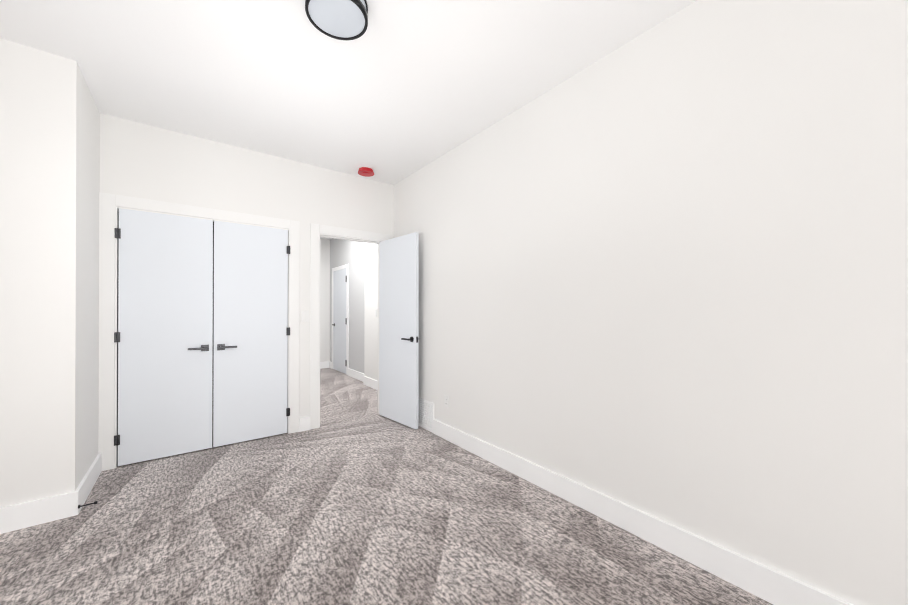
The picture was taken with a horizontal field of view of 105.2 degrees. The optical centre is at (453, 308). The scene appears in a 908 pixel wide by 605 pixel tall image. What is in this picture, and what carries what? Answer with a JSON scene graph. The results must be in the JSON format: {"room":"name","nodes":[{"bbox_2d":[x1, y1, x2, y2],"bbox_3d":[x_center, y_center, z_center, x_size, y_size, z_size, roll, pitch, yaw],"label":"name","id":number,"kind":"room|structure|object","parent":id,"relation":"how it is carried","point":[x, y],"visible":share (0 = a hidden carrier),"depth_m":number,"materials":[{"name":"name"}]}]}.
{"room":"empty bedroom","nodes":[
{"label":"empty bedroom","id":0,"kind":"room"},
{"bbox_2d":[0,38,99,507],"bbox_3d":[-3.567,-0.133,1.552,2.694,2.740,0.700,0,0,-37],"label":"wall","id":1,"kind":"structure","parent":0,"point":[49,242],"depth_m":2.02,"materials":[{"name":"paint"}]},
{"bbox_2d":[0,491,78,533],"bbox_3d":[-3.297,1.166,1.302,2.602,0.140,0.018,0,0,-37],"label":"baseboard","id":2,"kind":"structure","parent":1,"relation":"attached to","point":[33,513],"depth_m":1.99,"materials":[{"name":"white paint"}]},
{"bbox_2d":[78,501,97,508],"bbox_3d":[-2.224,1.189,2.108,0.082,0.020,0.020,0,0,-37],"label":"door stop","id":3,"kind":"object","parent":1,"relation":"attached to","point":[94,503],"depth_m":2.11,"materials":[{"name":"black metal"}]},
{"bbox_2d":[75,453,101,511],"bbox_3d":[-2.490,1.170,2.373,0.018,0.140,0.700,0,0,-37],"label":"baseboard","id":4,"kind":"structure","parent":1,"relation":"attached to","point":[87,483],"depth_m":2.32,"materials":[{"name":"white paint"}]},
{"bbox_2d":[100,113,393,417],"bbox_3d":[-1.607,-0.125,3.565,3.086,2.740,0.110,0,0,-37],"label":"wall","id":5,"kind":"structure","parent":0,"point":[142,160],"depth_m":3.24,"materials":[{"name":"paint"}]},
{"bbox_2d":[114,208,212,465],"bbox_3d":[-2.386,0.221,2.880,0.627,2.018,0.087,0,0,-37],"label":"closet door","id":6,"kind":"structure","parent":5,"relation":"in","point":[163,336],"depth_m":2.88,"materials":[{"name":"white paint"}]},
{"bbox_2d":[117,209,213,465],"bbox_3d":[-2.171,0.228,3.122,1.236,2.030,0.005,0,0,-37],"label":"trim","id":7,"kind":"structure","parent":5,"relation":"attached to","point":[212,358],"depth_m":3.12,"materials":[{"name":"grey wood"}]},
{"bbox_2d":[98,192,299,470],"bbox_3d":[-2.173,0.177,3.124,1.440,2.132,0.119,0,0,-37],"label":"trim","id":8,"kind":"structure","parent":5,"relation":"attached to","point":[108,309],"depth_m":2.71,"materials":[{"name":"white paint"}]},
{"bbox_2d":[213,221,289,446],"bbox_3d":[-1.882,0.223,3.267,0.627,2.018,0.087,0,0,-37],"label":"closet door","id":9,"kind":"structure","parent":5,"relation":"in","point":[251,330],"depth_m":3.25,"materials":[{"name":"white paint"}]},
{"bbox_2d":[299,416,309,431],"bbox_3d":[-1.524,1.175,3.543,0.105,0.140,0.018,0,0,-37],"label":"baseboard","id":10,"kind":"structure","parent":5,"relation":"attached to","point":[304,423],"depth_m":3.53,"materials":[{"name":"white paint"}]},
{"bbox_2d":[310,223,389,428],"bbox_3d":[-1.157,0.180,3.903,0.910,2.132,0.119,0,0,-37],"label":"door frame","id":11,"kind":"structure","parent":5,"relation":"attached to","point":[317,231],"depth_m":3.62,"materials":[{"name":"white paint"}]},
{"bbox_2d":[379,232,418,428],"bbox_3d":[-0.625,0.225,3.815,0.139,2.018,0.724,0,0,-43],"label":"bedroom door","id":12,"kind":"structure","parent":5,"relation":"in","point":[399,329],"depth_m":3.75,"materials":[{"name":"white paint"}]},
{"bbox_2d":[320,239,329,361],"bbox_3d":[-3.301,-0.112,7.004,1.750,2.740,0.110,0,0,-37],"label":"wall","id":13,"kind":"structure","parent":0,"point":[324,300],"depth_m":7.36,"materials":[{"name":"paint"}]},
{"bbox_2d":[320,361,328,368],"bbox_3d":[-3.269,1.187,6.943,1.512,0.140,0.018,0,0,-37],"label":"baseboard","id":14,"kind":"structure","parent":13,"relation":"attached to","point":[324,364],"depth_m":7.34,"materials":[{"name":"white paint"}]},
{"bbox_2d":[330,238,364,373],"bbox_3d":[-1.999,-0.114,6.654,0.110,2.740,2.030,0,0,-37],"label":"wall","id":15,"kind":"structure","parent":0,"point":[350,253],"depth_m":6.35,"materials":[{"name":"paint"}]},
{"bbox_2d":[332,268,346,373],"bbox_3d":[-2.295,0.234,6.900,0.057,2.023,0.767,0,0,-37],"label":"hall door","id":16,"kind":"structure","parent":15,"relation":"in","point":[339,320],"depth_m":6.93,"materials":[{"name":"white paint"}]},
{"bbox_2d":[332,264,348,374],"bbox_3d":[-2.281,0.202,6.922,0.009,2.110,0.940,0,0,-37],"label":"door frame","id":17,"kind":"structure","parent":15,"relation":"attached to","point":[346,266],"depth_m":6.61,"materials":[{"name":"white paint"}]},
{"bbox_2d":[347,368,363,381],"bbox_3d":[-1.721,1.185,6.182,0.018,0.140,0.950,0,0,-37],"label":"baseboard","id":18,"kind":"structure","parent":15,"relation":"attached to","point":[355,374],"depth_m":6.23,"materials":[{"name":"white paint"}]},
{"bbox_2d":[0,0,695,239],"bbox_3d":[-1.900,-1.552,1.903,5.760,0.100,9.920,0,0,-37],"label":"ceiling","id":19,"kind":"structure","parent":0,"point":[397,91],"depth_m":2.12,"materials":[{"name":"paint"}]},
{"bbox_2d":[305,0,367,39],"bbox_3d":[-0.570,-1.461,1.697,0.290,0.082,0.294,0,0,-37],"label":"ceiling light","id":20,"kind":"object","parent":19,"relation":"attached to","point":[342,19],"visible":1,"depth_m":1.70,"materials":[{"name":"white glass"}]},
{"bbox_2d":[358,166,373,176],"bbox_3d":[-0.941,-1.468,3.709,0.172,0.054,0.172,0,0,-37],"label":"smoke detector","id":21,"kind":"object","parent":19,"relation":"attached to","point":[366,171],"visible":0.98,"depth_m":3.67,"materials":[{"name":"red plastic"}]},
{"bbox_2d":[364,243,377,380],"bbox_3d":[-0.952,-0.119,5.157,0.110,2.740,1.620,0,0,-37],"label":"wall","id":22,"kind":"structure","parent":0,"point":[370,318],"depth_m":5.55,"materials":[{"name":"paint"}]},
{"bbox_2d":[363,376,377,389],"bbox_3d":[-1.003,1.181,5.113,0.018,0.140,1.620,0,0,-37],"label":"baseboard","id":23,"kind":"structure","parent":22,"relation":"attached to","point":[370,382],"depth_m":5.53,"materials":[{"name":"white paint"}]},
{"bbox_2d":[0,368,772,604],"bbox_3d":[-1.900,1.288,1.893,5.760,0.100,9.920,0,0,-37],"label":"floor","id":24,"kind":"structure","parent":0,"point":[355,498],"depth_m":1.88,"materials":[{"name":"carpet"}]},
{"bbox_2d":[394,0,907,604],"bbox_3d":[1.158,-0.132,1.804,0.110,2.740,6.050,0,0,-37],"label":"wall","id":25,"kind":"structure","parent":0,"point":[664,270],"depth_m":1.65,"materials":[{"name":"paint"}]},
{"bbox_2d":[418,398,433,432],"bbox_3d":[-0.299,1.095,3.600,0.012,0.300,0.320,0,0,-37],"label":"air vent","id":26,"kind":"object","parent":25,"relation":"in","point":[426,413],"visible":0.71,"depth_m":3.58,"materials":[{"name":"white paint"}]},
{"bbox_2d":[433,419,853,604],"bbox_3d":[1.339,1.167,1.459,0.018,0.140,5.070,0,0,-37],"label":"baseboard","id":27,"kind":"structure","parent":25,"relation":"attached to","point":[765,583],"depth_m":1.79,"materials":[{"name":"white paint"}]}
]}

